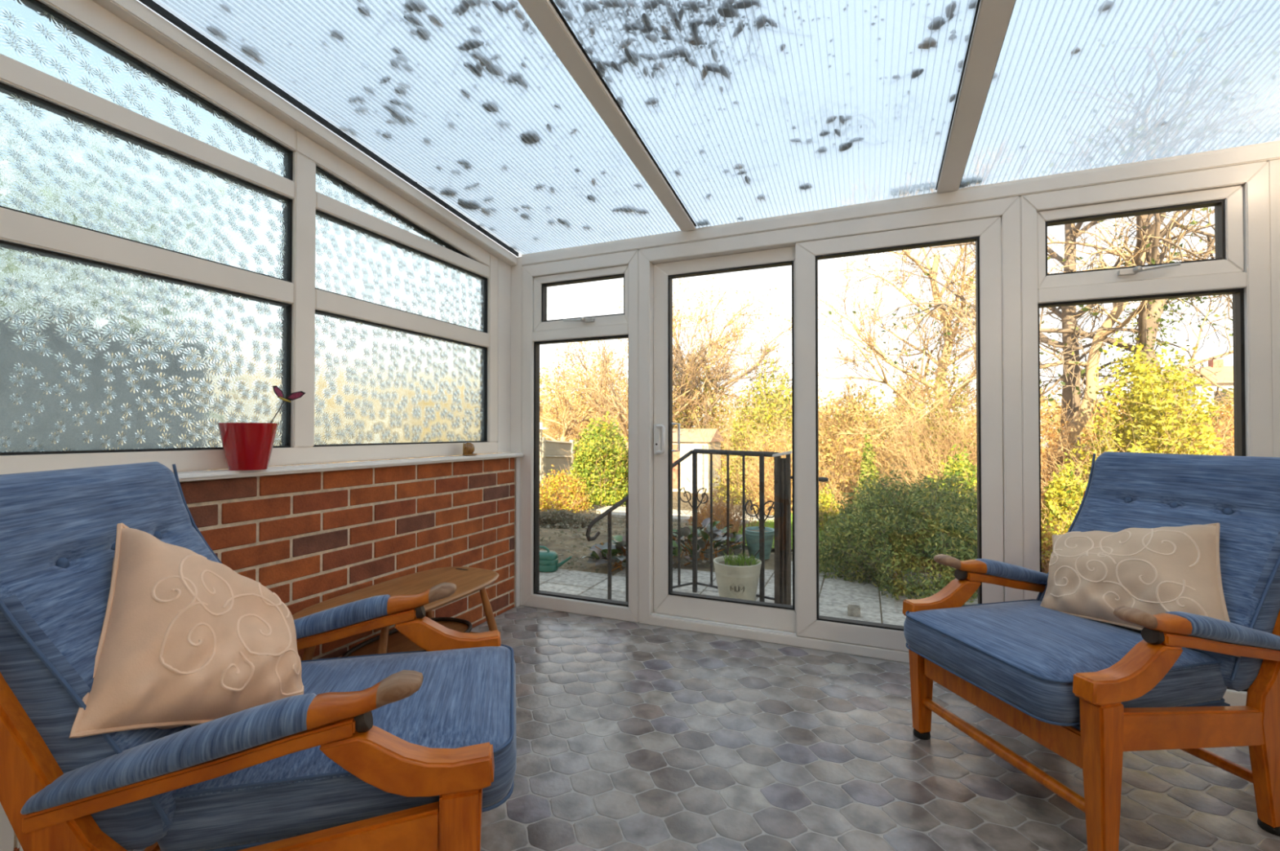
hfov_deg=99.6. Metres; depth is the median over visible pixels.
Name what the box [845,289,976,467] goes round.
tree
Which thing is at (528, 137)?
dead leaf
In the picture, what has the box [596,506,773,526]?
path
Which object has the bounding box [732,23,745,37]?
dead leaf
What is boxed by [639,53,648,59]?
dead leaf
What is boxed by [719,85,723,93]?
dead leaf
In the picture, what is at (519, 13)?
dead leaf
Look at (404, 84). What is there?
dead leaf
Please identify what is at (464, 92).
dead leaf
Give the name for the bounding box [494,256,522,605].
corner post
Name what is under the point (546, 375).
tree
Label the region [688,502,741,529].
shrub
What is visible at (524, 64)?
dead leaf
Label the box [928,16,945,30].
dead leaf
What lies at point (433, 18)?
dead leaf
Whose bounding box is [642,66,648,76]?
dead leaf
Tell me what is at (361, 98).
dead leaf
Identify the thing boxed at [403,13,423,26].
dead leaf
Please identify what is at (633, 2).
dead leaf
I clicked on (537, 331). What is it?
window
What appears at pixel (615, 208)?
dead leaf
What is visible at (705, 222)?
clump
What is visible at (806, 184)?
dead leaf
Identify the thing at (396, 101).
dead leaf
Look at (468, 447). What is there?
ornament
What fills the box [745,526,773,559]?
planter
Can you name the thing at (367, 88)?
dead leaf
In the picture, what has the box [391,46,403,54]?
dead leaf
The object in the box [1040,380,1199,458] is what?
hedge
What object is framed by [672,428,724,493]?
shed
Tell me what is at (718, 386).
hedge
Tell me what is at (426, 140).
dead leaf
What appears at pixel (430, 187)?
dead leaf
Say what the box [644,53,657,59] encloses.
dead leaf
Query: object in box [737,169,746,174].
dead leaf
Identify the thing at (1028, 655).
seat cushion
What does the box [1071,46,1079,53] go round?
dead leaf
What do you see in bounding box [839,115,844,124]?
dead leaf
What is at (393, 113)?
dead leaf
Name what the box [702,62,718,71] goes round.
dead leaf
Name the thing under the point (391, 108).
dead leaf
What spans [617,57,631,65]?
dead leaf
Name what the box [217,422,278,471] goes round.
plant pot
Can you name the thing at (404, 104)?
dead leaf
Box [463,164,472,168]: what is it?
dead leaf
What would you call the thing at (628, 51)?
dead leaf
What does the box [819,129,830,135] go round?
dead leaf
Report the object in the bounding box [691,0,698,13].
dead leaf
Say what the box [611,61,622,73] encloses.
dead leaf
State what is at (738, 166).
dead leaf
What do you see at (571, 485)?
shrub
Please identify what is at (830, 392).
hedge
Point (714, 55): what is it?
dead leaf
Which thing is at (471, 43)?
dead leaf
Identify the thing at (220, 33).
dead leaf
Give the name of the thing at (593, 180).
dead leaf
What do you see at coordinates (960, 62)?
dead leaf
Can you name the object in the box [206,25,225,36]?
dead leaf
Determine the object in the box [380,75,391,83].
dead leaf
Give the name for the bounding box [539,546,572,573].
watering can
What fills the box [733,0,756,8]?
dead leaf
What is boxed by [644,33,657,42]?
dead leaf
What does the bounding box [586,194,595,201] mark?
dead leaf
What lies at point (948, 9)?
dead leaf
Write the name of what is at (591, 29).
dead leaf
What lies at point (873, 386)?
hedge
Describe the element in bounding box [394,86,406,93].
dead leaf
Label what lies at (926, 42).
dead leaf
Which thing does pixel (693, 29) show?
dead leaf
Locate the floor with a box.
[125,605,1279,850]
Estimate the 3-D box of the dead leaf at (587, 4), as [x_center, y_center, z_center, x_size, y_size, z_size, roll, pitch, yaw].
[-0.136,-1.161,1.496,0.044,0.008,0.026,0,-1,-1]
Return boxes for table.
[292,566,498,661]
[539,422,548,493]
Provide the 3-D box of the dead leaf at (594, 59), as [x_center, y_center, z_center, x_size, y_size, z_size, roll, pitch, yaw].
[-0.141,-1.139,1.689,0.039,0.009,0.018,0,-1,7]
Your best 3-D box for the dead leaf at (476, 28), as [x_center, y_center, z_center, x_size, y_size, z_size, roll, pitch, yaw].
[-0.482,-1.165,1.589,0.024,0.009,0.028,0,-1,27]
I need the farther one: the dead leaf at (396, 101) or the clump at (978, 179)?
the clump at (978, 179)
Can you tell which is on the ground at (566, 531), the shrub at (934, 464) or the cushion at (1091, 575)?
the shrub at (934, 464)
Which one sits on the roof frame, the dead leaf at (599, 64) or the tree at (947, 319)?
the dead leaf at (599, 64)
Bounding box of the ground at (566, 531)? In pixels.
[206,449,1088,568]
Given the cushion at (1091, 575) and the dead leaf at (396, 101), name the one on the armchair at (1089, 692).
the cushion at (1091, 575)
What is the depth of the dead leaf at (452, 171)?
2.33 m
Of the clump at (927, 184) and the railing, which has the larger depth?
the railing
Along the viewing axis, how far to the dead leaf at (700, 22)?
1.53 m
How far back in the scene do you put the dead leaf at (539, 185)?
2.42 m
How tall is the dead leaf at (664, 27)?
0.010 m
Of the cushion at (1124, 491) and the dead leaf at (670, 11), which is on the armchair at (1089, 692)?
the cushion at (1124, 491)
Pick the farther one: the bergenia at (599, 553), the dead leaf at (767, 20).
the bergenia at (599, 553)
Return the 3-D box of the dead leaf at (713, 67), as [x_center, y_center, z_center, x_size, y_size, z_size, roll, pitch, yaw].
[0.245,-1.121,1.702,0.049,0.009,0.024,0,-1,-34]
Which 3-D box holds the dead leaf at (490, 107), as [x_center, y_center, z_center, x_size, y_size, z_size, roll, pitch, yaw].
[-0.529,-1.131,1.917,0.048,0.010,0.054,0,-1,16]
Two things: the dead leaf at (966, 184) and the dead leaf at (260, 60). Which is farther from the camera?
the dead leaf at (966, 184)
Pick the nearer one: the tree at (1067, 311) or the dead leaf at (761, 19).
the dead leaf at (761, 19)
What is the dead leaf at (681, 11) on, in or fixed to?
on the roof frame
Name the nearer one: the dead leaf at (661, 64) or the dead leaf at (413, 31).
the dead leaf at (413, 31)
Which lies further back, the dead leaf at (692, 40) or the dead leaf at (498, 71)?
the dead leaf at (498, 71)
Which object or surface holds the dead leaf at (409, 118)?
on the roof frame
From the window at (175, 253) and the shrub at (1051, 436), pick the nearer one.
the window at (175, 253)
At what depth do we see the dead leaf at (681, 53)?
1.64 m
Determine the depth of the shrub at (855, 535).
3.88 m
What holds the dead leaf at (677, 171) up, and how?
on the roof frame
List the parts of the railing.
post, post, falling handrail, post, rail, handrail, post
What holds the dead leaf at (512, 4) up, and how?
on the roof frame
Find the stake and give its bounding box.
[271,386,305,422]
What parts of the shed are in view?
door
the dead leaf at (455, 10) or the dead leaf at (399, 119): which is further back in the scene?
the dead leaf at (399, 119)
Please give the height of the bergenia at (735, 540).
0.337 m
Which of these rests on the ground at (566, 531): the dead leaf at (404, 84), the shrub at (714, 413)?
the shrub at (714, 413)
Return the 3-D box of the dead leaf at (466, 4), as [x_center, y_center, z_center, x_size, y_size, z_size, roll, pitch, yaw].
[-0.493,-1.171,1.513,0.023,0.008,0.068,1,-1,-44]
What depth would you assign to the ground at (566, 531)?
7.81 m
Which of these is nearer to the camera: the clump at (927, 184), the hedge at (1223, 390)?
the clump at (927, 184)
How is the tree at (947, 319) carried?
on the ground at (566, 531)
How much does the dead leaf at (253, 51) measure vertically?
0.011 m
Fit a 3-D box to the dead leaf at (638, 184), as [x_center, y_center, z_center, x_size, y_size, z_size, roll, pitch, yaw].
[-0.008,-1.058,2.381,0.042,0.007,0.025,0,-1,1]
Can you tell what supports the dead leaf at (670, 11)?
on the roof frame
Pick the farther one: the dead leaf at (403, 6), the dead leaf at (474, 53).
the dead leaf at (474, 53)
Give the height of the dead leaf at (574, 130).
0.008 m
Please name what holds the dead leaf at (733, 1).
on the roof frame
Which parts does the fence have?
post, rail, rail, rail, post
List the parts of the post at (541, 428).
post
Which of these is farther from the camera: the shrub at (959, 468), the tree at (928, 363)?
the tree at (928, 363)
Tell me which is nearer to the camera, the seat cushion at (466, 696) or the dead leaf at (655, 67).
the seat cushion at (466, 696)
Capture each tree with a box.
[539,331,748,479]
[539,341,627,469]
[539,368,627,446]
[600,275,791,428]
[672,329,791,434]
[817,135,1102,465]
[818,360,937,485]
[828,0,1279,458]
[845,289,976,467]
[884,42,1279,479]
[894,208,1233,512]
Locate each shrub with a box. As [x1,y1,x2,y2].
[539,465,599,512]
[539,508,586,528]
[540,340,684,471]
[560,405,627,506]
[569,515,600,527]
[601,339,790,485]
[673,457,773,545]
[685,346,862,506]
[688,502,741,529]
[714,409,839,515]
[758,378,941,512]
[818,462,1051,605]
[818,484,845,531]
[829,434,914,508]
[844,341,1121,524]
[913,444,977,540]
[955,395,1119,534]
[973,332,1234,528]
[1040,452,1090,557]
[1041,519,1062,573]
[1166,379,1234,456]
[1177,387,1234,455]
[1191,386,1234,456]
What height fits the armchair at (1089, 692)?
0.921 m
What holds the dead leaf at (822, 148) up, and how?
on the roof frame
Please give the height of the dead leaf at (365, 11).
0.007 m
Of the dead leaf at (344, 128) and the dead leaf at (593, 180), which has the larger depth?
the dead leaf at (593, 180)
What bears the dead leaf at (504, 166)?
on the roof frame
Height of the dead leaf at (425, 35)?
0.008 m
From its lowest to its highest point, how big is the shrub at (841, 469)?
2.995 m
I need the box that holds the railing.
[585,448,778,602]
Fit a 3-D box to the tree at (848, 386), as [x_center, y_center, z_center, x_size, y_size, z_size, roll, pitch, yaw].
[6.132,0.218,14.938,3.983,3.873,3.822,1,-1,-44]
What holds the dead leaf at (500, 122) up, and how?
on the roof frame
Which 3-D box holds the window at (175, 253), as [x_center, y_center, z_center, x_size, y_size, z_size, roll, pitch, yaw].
[-1.441,-0.575,1.542,0.065,1.424,3.217,0,-1,23]
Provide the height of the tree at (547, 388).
7.997 m
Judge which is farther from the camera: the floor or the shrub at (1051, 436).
the shrub at (1051, 436)
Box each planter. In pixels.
[713,550,761,600]
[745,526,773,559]
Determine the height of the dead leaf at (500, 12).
0.007 m
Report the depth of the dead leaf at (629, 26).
1.55 m
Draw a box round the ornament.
[462,440,477,456]
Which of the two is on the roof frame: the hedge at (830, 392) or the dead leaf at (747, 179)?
the dead leaf at (747, 179)
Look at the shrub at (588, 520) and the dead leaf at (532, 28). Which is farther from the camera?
the shrub at (588, 520)
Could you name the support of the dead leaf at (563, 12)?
on the roof frame
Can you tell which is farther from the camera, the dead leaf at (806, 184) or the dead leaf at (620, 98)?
the dead leaf at (806, 184)
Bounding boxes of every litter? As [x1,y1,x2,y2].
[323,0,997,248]
[539,503,968,573]
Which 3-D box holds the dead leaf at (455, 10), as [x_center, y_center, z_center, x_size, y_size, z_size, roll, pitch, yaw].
[-0.511,-1.171,1.521,0.048,0.009,0.015,0,-1,29]
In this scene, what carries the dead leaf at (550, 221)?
on the roof frame
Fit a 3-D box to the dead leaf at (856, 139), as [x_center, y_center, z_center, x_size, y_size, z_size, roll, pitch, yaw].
[0.804,-1.064,2.014,0.053,0.009,0.016,0,-1,29]
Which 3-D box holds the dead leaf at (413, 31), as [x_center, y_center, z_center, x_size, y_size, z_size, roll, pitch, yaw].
[-0.673,-1.170,1.607,0.020,0.008,0.019,0,-1,-24]
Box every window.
[0,0,497,475]
[521,249,638,622]
[1020,160,1271,706]
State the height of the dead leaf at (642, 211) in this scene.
0.010 m
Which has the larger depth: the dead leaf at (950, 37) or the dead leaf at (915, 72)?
the dead leaf at (915, 72)
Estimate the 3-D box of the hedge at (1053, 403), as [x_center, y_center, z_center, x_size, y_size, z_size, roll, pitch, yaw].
[23.264,-0.251,33.677,8.230,6.080,8.637,0,-1,-23]
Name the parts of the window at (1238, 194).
sash, handle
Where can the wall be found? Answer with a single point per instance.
(309, 539)
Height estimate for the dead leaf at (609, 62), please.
0.008 m
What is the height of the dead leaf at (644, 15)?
0.008 m
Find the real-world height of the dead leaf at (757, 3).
0.009 m
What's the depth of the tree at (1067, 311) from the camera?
7.62 m
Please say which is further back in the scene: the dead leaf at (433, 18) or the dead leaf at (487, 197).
the dead leaf at (487, 197)
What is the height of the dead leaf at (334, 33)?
0.008 m
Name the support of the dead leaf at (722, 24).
on the roof frame
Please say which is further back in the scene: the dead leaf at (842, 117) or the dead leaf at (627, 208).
the dead leaf at (627, 208)
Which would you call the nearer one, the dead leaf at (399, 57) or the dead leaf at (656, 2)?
the dead leaf at (656, 2)
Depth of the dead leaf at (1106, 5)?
1.43 m
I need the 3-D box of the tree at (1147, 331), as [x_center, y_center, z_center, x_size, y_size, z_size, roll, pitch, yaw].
[6.305,-1.517,7.320,6.922,6.190,5.976,0,-1,1]
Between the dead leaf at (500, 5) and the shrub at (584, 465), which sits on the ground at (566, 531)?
the shrub at (584, 465)
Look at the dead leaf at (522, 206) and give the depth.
2.60 m
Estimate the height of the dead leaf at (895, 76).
0.007 m
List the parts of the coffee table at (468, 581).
leg, leg, leg, leg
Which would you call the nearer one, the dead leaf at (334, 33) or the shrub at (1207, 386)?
the dead leaf at (334, 33)
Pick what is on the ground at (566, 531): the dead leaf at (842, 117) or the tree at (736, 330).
the tree at (736, 330)
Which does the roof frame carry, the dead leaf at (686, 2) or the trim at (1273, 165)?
the dead leaf at (686, 2)
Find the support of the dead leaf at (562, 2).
on the roof frame
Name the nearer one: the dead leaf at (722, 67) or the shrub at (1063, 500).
the dead leaf at (722, 67)
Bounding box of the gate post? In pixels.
[772,450,828,605]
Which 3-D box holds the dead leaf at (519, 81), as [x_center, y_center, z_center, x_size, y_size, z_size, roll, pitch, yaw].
[-0.390,-1.136,1.792,0.024,0.009,0.047,0,-1,33]
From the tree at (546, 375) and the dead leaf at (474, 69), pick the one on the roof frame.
the dead leaf at (474, 69)
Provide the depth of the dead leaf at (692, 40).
1.59 m
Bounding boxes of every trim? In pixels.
[0,803,23,850]
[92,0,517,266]
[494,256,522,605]
[515,457,519,607]
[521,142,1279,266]
[1267,159,1279,457]
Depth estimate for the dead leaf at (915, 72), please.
1.68 m
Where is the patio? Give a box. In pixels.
[539,533,977,626]
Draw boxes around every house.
[1165,359,1233,424]
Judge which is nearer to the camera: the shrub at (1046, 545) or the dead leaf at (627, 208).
the dead leaf at (627, 208)
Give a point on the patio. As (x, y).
(834, 594)
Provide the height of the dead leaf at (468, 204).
0.012 m
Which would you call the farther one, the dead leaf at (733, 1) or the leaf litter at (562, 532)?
the leaf litter at (562, 532)
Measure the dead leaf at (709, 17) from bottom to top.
0.009 m
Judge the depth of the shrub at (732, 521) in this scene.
5.63 m
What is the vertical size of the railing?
0.971 m
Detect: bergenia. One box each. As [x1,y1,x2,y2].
[581,535,675,572]
[672,517,751,565]
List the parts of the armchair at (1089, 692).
leg, rail, arm rail, leg, seat, rail, arm rail, leg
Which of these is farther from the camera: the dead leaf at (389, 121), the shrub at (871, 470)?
the shrub at (871, 470)
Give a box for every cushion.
[0,462,219,850]
[69,523,303,738]
[157,646,516,850]
[903,600,1227,723]
[1039,451,1279,692]
[1040,523,1240,657]
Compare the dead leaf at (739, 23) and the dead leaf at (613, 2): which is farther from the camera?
the dead leaf at (739, 23)
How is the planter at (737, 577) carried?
on the patio
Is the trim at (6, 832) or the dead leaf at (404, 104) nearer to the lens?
the trim at (6, 832)
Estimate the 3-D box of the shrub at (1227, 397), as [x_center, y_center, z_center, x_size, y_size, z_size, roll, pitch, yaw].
[19.145,0.537,17.855,4.200,3.572,4.010,-1,-1,41]
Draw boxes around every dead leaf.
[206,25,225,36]
[218,31,226,39]
[219,4,231,12]
[240,44,259,57]
[254,57,264,64]
[330,29,343,39]
[338,125,347,131]
[347,97,357,102]
[347,127,356,134]
[354,106,368,111]
[355,95,365,102]
[357,5,369,16]
[363,85,374,94]
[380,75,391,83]
[382,104,398,113]
[382,132,391,137]
[385,119,396,123]
[389,97,401,105]
[390,58,399,67]
[390,111,405,122]
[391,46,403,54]
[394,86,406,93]
[395,55,408,62]
[397,82,411,88]
[397,116,406,124]
[400,101,413,110]
[401,63,413,71]
[402,3,413,11]
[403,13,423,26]
[404,0,427,12]
[404,115,414,124]
[409,28,417,35]
[416,26,431,39]
[423,137,431,143]
[426,186,435,189]
[427,13,443,26]
[440,186,457,195]
[448,121,454,128]
[450,169,462,173]
[451,5,464,13]
[457,38,484,50]
[457,159,470,164]
[457,200,481,208]
[458,0,469,15]
[461,88,470,98]
[462,0,480,6]
[463,62,472,68]
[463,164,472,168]
[464,185,472,189]
[468,63,482,76]
[469,24,481,32]
[470,50,484,59]
[475,62,483,71]
[478,0,490,5]
[478,56,493,68]
[480,207,489,215]
[481,101,498,111]
[483,196,493,200]
[485,64,503,75]
[487,207,496,211]
[490,53,501,59]
[492,0,508,13]
[496,120,510,125]
[497,10,503,16]
[501,164,507,168]
[505,0,518,9]
[506,72,523,83]
[514,8,524,20]
[516,78,528,88]
[520,62,526,67]
[520,130,540,144]
[520,204,531,208]
[520,213,528,218]
[522,19,529,31]
[529,26,536,33]
[533,183,545,189]
[546,123,551,132]
[547,219,555,223]
[549,186,554,193]
[554,0,566,8]
[554,103,560,108]
[556,218,567,224]
[561,10,573,19]
[570,128,577,133]
[577,35,582,43]
[582,0,598,9]
[582,225,590,228]
[583,6,592,12]
[584,46,592,53]
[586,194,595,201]
[589,26,595,34]
[590,57,600,62]
[591,177,595,185]
[596,60,605,77]
[599,0,625,8]
[601,60,612,66]
[604,75,612,82]
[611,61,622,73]
[611,207,624,211]
[616,96,622,102]
[616,98,623,107]
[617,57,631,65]
[617,205,639,212]
[618,37,634,49]
[622,22,643,30]
[624,0,638,7]
[624,47,638,66]
[633,182,643,186]
[635,208,648,213]
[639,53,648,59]
[640,26,654,31]
[641,13,650,28]
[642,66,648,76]
[643,0,661,9]
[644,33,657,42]
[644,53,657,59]
[644,97,658,104]
[652,65,657,69]
[656,0,671,6]
[657,50,677,57]
[658,61,664,69]
[660,35,675,39]
[661,25,668,35]
[666,6,677,21]
[671,45,687,54]
[674,17,681,31]
[675,169,680,175]
[677,49,690,57]
[678,6,684,21]
[683,0,691,7]
[684,57,697,67]
[687,36,704,45]
[688,17,703,26]
[690,22,698,38]
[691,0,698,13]
[695,1,706,7]
[701,65,708,80]
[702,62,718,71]
[704,16,719,25]
[707,39,719,46]
[711,47,717,62]
[711,65,724,73]
[715,22,725,26]
[717,4,737,17]
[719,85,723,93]
[720,64,730,79]
[721,0,736,4]
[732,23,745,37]
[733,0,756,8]
[733,163,744,168]
[737,20,742,28]
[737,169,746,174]
[744,175,750,184]
[750,0,761,6]
[756,13,767,28]
[757,195,764,199]
[765,17,777,27]
[780,43,785,51]
[790,137,801,142]
[798,182,812,189]
[817,146,826,152]
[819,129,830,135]
[826,115,836,123]
[834,128,840,136]
[838,142,852,151]
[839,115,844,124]
[848,137,863,142]
[892,74,900,78]
[910,68,924,78]
[917,36,937,48]
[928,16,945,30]
[945,0,956,17]
[948,33,956,39]
[949,93,956,102]
[957,59,964,68]
[959,181,968,187]
[968,0,977,8]
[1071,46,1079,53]
[1097,0,1114,11]
[1157,120,1167,125]
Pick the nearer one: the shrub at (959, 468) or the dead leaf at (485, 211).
the dead leaf at (485, 211)
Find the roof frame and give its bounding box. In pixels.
[138,0,1279,257]
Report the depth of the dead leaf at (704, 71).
1.71 m
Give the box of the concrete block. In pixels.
[847,601,860,617]
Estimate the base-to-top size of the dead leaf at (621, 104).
0.008 m
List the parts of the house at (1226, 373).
pane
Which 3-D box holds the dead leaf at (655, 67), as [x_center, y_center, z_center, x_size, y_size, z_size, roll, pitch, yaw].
[0.047,-1.127,1.703,0.018,0.009,0.016,-1,-1,42]
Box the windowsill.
[173,453,524,481]
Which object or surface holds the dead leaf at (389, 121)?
on the roof frame
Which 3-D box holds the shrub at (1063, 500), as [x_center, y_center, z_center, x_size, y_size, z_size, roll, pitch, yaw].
[4.025,0.759,5.081,1.074,1.060,1.019,1,-1,-41]
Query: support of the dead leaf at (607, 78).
on the roof frame
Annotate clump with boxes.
[695,218,709,226]
[889,181,934,196]
[960,174,981,186]
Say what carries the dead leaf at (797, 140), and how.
on the roof frame
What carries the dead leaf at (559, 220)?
on the roof frame
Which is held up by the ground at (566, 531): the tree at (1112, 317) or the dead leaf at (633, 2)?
the tree at (1112, 317)
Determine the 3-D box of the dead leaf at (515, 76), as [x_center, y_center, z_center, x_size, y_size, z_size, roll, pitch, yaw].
[-0.412,-1.143,1.775,0.071,0.009,0.033,0,-1,28]
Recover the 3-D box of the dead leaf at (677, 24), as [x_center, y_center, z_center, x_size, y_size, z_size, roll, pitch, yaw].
[0.108,-1.142,1.540,0.016,0.009,0.053,0,-1,26]
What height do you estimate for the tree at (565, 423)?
4.668 m
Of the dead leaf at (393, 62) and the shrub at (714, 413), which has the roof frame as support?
the dead leaf at (393, 62)
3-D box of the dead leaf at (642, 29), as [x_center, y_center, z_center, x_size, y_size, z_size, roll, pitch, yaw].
[0.022,-1.145,1.559,0.040,0.009,0.022,0,-1,-6]
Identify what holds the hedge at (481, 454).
on the ground at (566, 531)
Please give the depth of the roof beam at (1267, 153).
2.27 m
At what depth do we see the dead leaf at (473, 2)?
1.50 m
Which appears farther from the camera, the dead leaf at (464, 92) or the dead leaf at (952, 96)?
the dead leaf at (464, 92)
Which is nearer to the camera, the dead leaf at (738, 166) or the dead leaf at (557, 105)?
the dead leaf at (557, 105)
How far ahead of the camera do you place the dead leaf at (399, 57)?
1.71 m
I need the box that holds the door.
[638,195,1023,663]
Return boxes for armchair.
[0,462,516,850]
[902,451,1279,850]
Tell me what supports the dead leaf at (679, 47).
on the roof frame
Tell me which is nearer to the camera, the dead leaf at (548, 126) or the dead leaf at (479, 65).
the dead leaf at (479, 65)
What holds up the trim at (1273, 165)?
attached to the wall
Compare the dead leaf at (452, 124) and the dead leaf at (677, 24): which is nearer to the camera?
the dead leaf at (677, 24)
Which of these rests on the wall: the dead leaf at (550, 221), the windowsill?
the windowsill
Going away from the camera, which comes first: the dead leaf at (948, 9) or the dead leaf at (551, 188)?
the dead leaf at (948, 9)
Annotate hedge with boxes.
[215,453,481,470]
[415,387,559,458]
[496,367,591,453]
[612,386,738,458]
[720,373,891,466]
[823,370,975,462]
[940,386,1111,469]
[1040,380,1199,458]
[1191,388,1234,454]
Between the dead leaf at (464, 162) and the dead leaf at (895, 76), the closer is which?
the dead leaf at (895, 76)
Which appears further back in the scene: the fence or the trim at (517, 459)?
the fence
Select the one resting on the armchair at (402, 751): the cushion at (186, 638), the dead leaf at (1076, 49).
the cushion at (186, 638)
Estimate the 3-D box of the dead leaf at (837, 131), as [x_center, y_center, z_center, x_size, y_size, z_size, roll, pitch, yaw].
[0.721,-1.071,1.974,0.018,0.009,0.054,-1,-1,43]
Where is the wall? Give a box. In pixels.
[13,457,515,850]
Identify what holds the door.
on the floor
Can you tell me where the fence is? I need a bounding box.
[542,437,574,497]
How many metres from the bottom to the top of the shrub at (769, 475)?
2.116 m
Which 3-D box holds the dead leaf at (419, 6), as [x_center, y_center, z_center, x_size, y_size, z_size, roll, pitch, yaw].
[-0.627,-1.178,1.516,0.043,0.010,0.052,-1,-1,44]
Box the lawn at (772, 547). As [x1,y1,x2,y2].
[712,511,968,559]
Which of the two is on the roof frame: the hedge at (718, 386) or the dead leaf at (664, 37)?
the dead leaf at (664, 37)
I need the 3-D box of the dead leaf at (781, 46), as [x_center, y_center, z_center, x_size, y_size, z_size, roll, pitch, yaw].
[0.424,-1.123,1.605,0.016,0.006,0.028,0,-1,21]
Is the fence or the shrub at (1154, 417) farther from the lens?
the fence
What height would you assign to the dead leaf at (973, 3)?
0.009 m
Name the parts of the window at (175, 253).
pane, pane, pane, pane, pane, pane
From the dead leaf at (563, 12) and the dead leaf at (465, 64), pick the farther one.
the dead leaf at (465, 64)
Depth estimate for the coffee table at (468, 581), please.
2.08 m
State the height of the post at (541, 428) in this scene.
1.820 m
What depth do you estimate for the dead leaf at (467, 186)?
2.45 m
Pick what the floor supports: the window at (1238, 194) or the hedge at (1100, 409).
the window at (1238, 194)
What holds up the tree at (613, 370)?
on the ground at (566, 531)
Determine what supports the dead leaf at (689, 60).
on the roof frame
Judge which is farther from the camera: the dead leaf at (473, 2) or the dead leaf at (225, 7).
the dead leaf at (225, 7)
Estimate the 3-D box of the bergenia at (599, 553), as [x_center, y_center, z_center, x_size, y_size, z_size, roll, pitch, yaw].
[-0.082,1.007,4.359,0.706,0.285,0.615,-1,-1,44]
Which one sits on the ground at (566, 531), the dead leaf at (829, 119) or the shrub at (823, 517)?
the shrub at (823, 517)
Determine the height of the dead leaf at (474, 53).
0.009 m
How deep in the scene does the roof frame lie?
1.81 m
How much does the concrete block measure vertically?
0.066 m
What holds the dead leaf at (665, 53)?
on the roof frame
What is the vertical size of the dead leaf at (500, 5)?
0.009 m
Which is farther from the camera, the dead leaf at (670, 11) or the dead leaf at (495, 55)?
the dead leaf at (495, 55)
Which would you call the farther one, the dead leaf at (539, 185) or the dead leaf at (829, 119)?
the dead leaf at (539, 185)
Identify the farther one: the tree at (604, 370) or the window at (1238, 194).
the tree at (604, 370)
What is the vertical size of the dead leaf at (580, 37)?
0.006 m
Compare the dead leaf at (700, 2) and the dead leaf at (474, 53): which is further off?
the dead leaf at (474, 53)
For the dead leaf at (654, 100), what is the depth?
1.85 m
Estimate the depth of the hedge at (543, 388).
40.37 m
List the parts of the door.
handle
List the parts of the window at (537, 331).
handle, sash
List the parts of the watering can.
handle, tank, spout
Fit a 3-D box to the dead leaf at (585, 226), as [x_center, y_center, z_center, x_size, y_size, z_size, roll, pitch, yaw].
[-0.275,-1.025,2.792,0.038,0.008,0.034,0,-1,-17]
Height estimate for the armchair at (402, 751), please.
0.921 m
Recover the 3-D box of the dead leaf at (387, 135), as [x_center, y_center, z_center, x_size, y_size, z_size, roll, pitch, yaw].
[-0.982,-1.128,2.099,0.036,0.009,0.034,0,-1,-8]
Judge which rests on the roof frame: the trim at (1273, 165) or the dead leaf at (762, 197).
the dead leaf at (762, 197)
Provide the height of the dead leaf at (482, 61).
0.011 m
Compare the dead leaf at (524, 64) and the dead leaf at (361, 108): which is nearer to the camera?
the dead leaf at (524, 64)
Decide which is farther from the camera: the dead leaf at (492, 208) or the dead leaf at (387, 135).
the dead leaf at (492, 208)
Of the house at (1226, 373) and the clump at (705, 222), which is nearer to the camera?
the clump at (705, 222)
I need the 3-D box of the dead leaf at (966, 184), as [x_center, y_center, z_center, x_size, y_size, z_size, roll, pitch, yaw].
[1.357,-1.014,2.278,0.040,0.010,0.040,0,-1,-17]
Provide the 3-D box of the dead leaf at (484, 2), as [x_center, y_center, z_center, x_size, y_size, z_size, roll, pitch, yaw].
[-0.431,-1.172,1.495,0.036,0.006,0.018,0,-1,-17]
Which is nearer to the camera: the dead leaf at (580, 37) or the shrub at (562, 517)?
the dead leaf at (580, 37)
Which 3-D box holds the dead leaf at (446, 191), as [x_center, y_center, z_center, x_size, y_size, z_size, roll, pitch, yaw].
[-0.886,-1.083,2.504,0.073,0.011,0.066,-1,-1,44]
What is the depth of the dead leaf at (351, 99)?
1.91 m
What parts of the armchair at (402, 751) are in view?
leg, rail, arm rail, rail, arm rail, leg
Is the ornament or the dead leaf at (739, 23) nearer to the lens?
the dead leaf at (739, 23)

